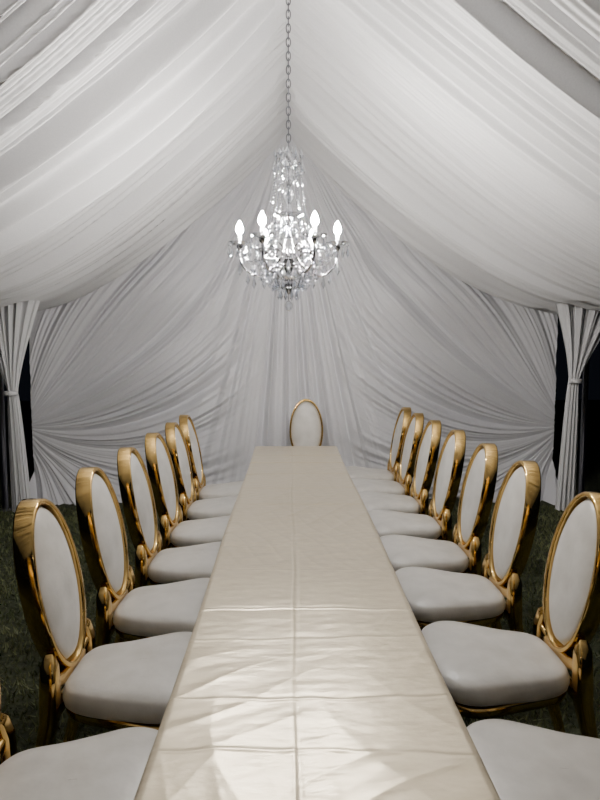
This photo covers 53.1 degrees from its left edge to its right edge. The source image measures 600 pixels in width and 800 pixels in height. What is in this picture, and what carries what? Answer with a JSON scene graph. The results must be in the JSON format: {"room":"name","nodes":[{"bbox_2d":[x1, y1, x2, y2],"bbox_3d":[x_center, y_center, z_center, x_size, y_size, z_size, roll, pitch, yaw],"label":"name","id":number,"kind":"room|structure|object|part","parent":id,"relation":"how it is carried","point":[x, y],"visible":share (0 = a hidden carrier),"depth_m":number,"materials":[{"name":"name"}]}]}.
{"room":"event tent","nodes":[
{"label":"event tent","id":0,"kind":"room"},
{"bbox_2d":[29,134,557,504],"bbox_3d":[-0.053,-0.937,6.486,5.900,4.133,0.639,0,5,-1],"label":"wall","id":1,"kind":"structure","parent":0,"point":[179,332],"depth_m":6.71,"materials":[{"name":"white fabric"}]},
{"bbox_2d":[0,0,599,313],"bbox_3d":[0.018,-1.586,2.151,5.906,2.059,8.950,0,5,-1],"label":"ceiling","id":2,"kind":"structure","parent":0,"point":[469,130],"depth_m":3.87,"materials":[{"name":"white fabric"}]},
{"bbox_2d":[0,300,39,512],"bbox_3d":[-2.977,0.081,6.072,0.709,2.160,0.153,0,5,-1],"label":"curtain","id":3,"kind":"object","parent":2,"relation":"hanging from","point":[16,319],"visible":0.96,"depth_m":6.05,"materials":[{"name":"white fabric"}]},
{"bbox_2d":[227,0,348,310],"bbox_3d":[-0.065,-1.561,3.382,0.630,2.100,0.701,-3,6,-30],"label":"chandelier","id":4,"kind":"object","parent":2,"relation":"hanging from","point":[288,256],"visible":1,"depth_m":3.39,"materials":[{"name":"clear glass"}]},
{"bbox_3d":[-0.065,-0.991,3.429,0.600,0.845,0.524,0,5,-1],"label":"frame","id":5,"kind":"part","parent":4,"relation":"part of","materials":[{"name":"clear glass"}]},
{"bbox_3d":[-0.065,-2.011,3.344,0.110,1.197,0.110,0,5,-1],"label":"chain","id":6,"kind":"part","parent":4,"relation":"part of","materials":[{"name":"grey metal"}]},
{"bbox_2d":[555,303,599,510],"bbox_3d":[2.955,0.074,6.166,0.712,2.160,0.154,0,5,-1],"label":"curtain","id":7,"kind":"object","parent":2,"relation":"hanging from","point":[580,327],"visible":0.94,"depth_m":6.14,"materials":[{"name":"white fabric"}]},
{"bbox_2d":[0,400,599,752],"bbox_3d":[-0.044,1.146,6.116,28.000,0.050,28.000,0,5,-1],"label":"floor","id":8,"kind":"structure","parent":0,"point":[20,660],"depth_m":4.06,"materials":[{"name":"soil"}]},
{"bbox_2d":[0,372,11,511],"bbox_3d":[-3.098,0.059,6.226,0.180,2.200,0.180,0,5,-1],"label":"tent pole","id":9,"kind":"object","parent":8,"relation":"on","point":[3,454],"visible":0.68,"depth_m":6.25,"materials":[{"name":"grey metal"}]},
{"bbox_2d":[0,688,157,799],"bbox_3d":[-0.701,0.984,1.627,0.701,1.130,0.546,0,5,0],"label":"dining chair","id":10,"kind":"object","parent":8,"relation":"on","point":[111,765],"visible":0.76,"depth_m":1.69,"materials":[{"name":"white fabric"}]},
{"bbox_2d":[12,498,191,747],"bbox_3d":[-0.677,0.930,2.265,0.701,1.130,0.546,0,5,0],"label":"dining chair","id":11,"kind":"object","parent":8,"relation":"on","point":[115,686],"visible":0.91,"depth_m":2.14,"materials":[{"name":"white fabric"}]},
{"bbox_2d":[75,467,209,646],"bbox_3d":[-0.681,0.880,2.865,0.701,1.130,0.546,0,5,1],"label":"dining chair","id":12,"kind":"object","parent":8,"relation":"on","point":[143,612],"visible":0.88,"depth_m":2.74,"materials":[{"name":"gold metal"}]},
{"bbox_2d":[117,447,221,641],"bbox_3d":[-0.671,0.832,3.451,0.701,1.130,0.546,0,5,0],"label":"dining chair","id":13,"kind":"object","parent":8,"relation":"on","point":[154,565],"visible":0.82,"depth_m":3.31,"materials":[{"name":"gold metal"}]},
{"bbox_2d":[145,433,229,549],"bbox_3d":[-0.671,0.782,4.042,0.701,1.130,0.546,0,5,2],"label":"dining chair","id":14,"kind":"object","parent":8,"relation":"on","point":[175,532],"visible":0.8,"depth_m":3.91,"materials":[{"name":"gold metal"}]},
{"bbox_2d":[165,422,237,520],"bbox_3d":[-0.671,0.734,4.629,0.701,1.130,0.546,0,5,1],"label":"dining chair","id":15,"kind":"object","parent":8,"relation":"on","point":[192,508],"visible":0.65,"depth_m":4.50,"materials":[{"name":"gold metal"}]},
{"bbox_2d":[179,415,242,499],"bbox_3d":[-0.675,0.689,5.166,0.701,1.130,0.546,0,5,0],"label":"dining chair","id":16,"kind":"object","parent":8,"relation":"on","point":[203,491],"visible":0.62,"depth_m":5.05,"materials":[{"name":"white fabric"}]},
{"bbox_2d":[289,399,322,445],"bbox_3d":[0.070,0.593,6.113,0.530,1.164,0.701,0,5,-1],"label":"dining chair","id":17,"kind":"object","parent":8,"relation":"on","point":[306,423],"visible":0.43,"depth_m":6.31,"materials":[{"name":"gold metal"}]},
{"bbox_2d":[134,446,500,799],"bbox_3d":[0.002,1.030,3.221,0.810,0.762,5.176,0,5,-1],"label":"banquet table","id":18,"kind":"object","parent":8,"relation":"on","point":[308,670],"visible":1,"depth_m":1.72,"materials":[{"name":"cream satin fabric"}]},
{"bbox_2d":[346,407,410,481],"bbox_3d":[0.720,0.632,5.847,0.701,1.130,0.546,0,5,-2],"label":"dining chair","id":19,"kind":"object","parent":8,"relation":"on","point":[403,418],"visible":0.61,"depth_m":5.74,"materials":[{"name":"white fabric"}]},
{"bbox_2d":[351,413,423,495],"bbox_3d":[0.729,0.677,5.309,0.701,1.130,0.546,0,5,-2],"label":"dining chair","id":20,"kind":"object","parent":8,"relation":"on","point":[414,430],"visible":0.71,"depth_m":5.19,"materials":[{"name":"gold metal"}]},
{"bbox_2d":[358,420,440,514],"bbox_3d":[0.753,0.722,4.771,0.701,1.130,0.546,0,5,-2],"label":"dining chair","id":21,"kind":"object","parent":8,"relation":"on","point":[429,445],"visible":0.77,"depth_m":4.64,"materials":[{"name":"gold metal"}]},
{"bbox_2d":[368,430,465,541],"bbox_3d":[0.782,0.770,4.193,0.701,1.130,0.546,0,5,-2],"label":"dining chair","id":22,"kind":"object","parent":8,"relation":"on","point":[449,468],"visible":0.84,"depth_m":4.06,"materials":[{"name":"gold metal"}]},
{"bbox_2d":[380,443,497,627],"bbox_3d":[0.802,0.820,3.594,0.701,1.130,0.546,0,5,-1],"label":"dining chair","id":23,"kind":"object","parent":8,"relation":"on","point":[479,482],"visible":0.82,"depth_m":3.47,"materials":[{"name":"white fabric"}]},
{"bbox_2d":[395,460,540,632],"bbox_3d":[0.822,0.867,3.028,0.701,1.130,0.546,0,5,-2],"label":"dining chair","id":24,"kind":"object","parent":8,"relation":"on","point":[432,595],"visible":0.88,"depth_m":2.90,"materials":[{"name":"gold metal"}]},
{"bbox_2d":[422,492,599,737],"bbox_3d":[0.838,0.922,2.369,0.701,1.130,0.546,0,5,-1],"label":"dining chair","id":25,"kind":"object","parent":8,"relation":"on","point":[487,672],"visible":0.9,"depth_m":2.25,"materials":[{"name":"gold metal"}]},
{"bbox_2d":[466,719,599,799],"bbox_3d":[0.819,0.980,1.671,0.701,1.130,0.546,0,5,-1],"label":"dining chair","id":26,"kind":"object","parent":8,"relation":"on","point":[522,761],"visible":0.7,"depth_m":1.71,"materials":[{"name":"gold metal"}]},
{"bbox_2d":[578,358,589,493],"bbox_3d":[3.001,0.050,6.327,0.180,2.200,0.180,0,5,-1],"label":"tent pole","id":27,"kind":"object","parent":8,"relation":"on","point":[584,406],"visible":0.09,"depth_m":6.33,"materials":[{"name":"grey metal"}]}
]}

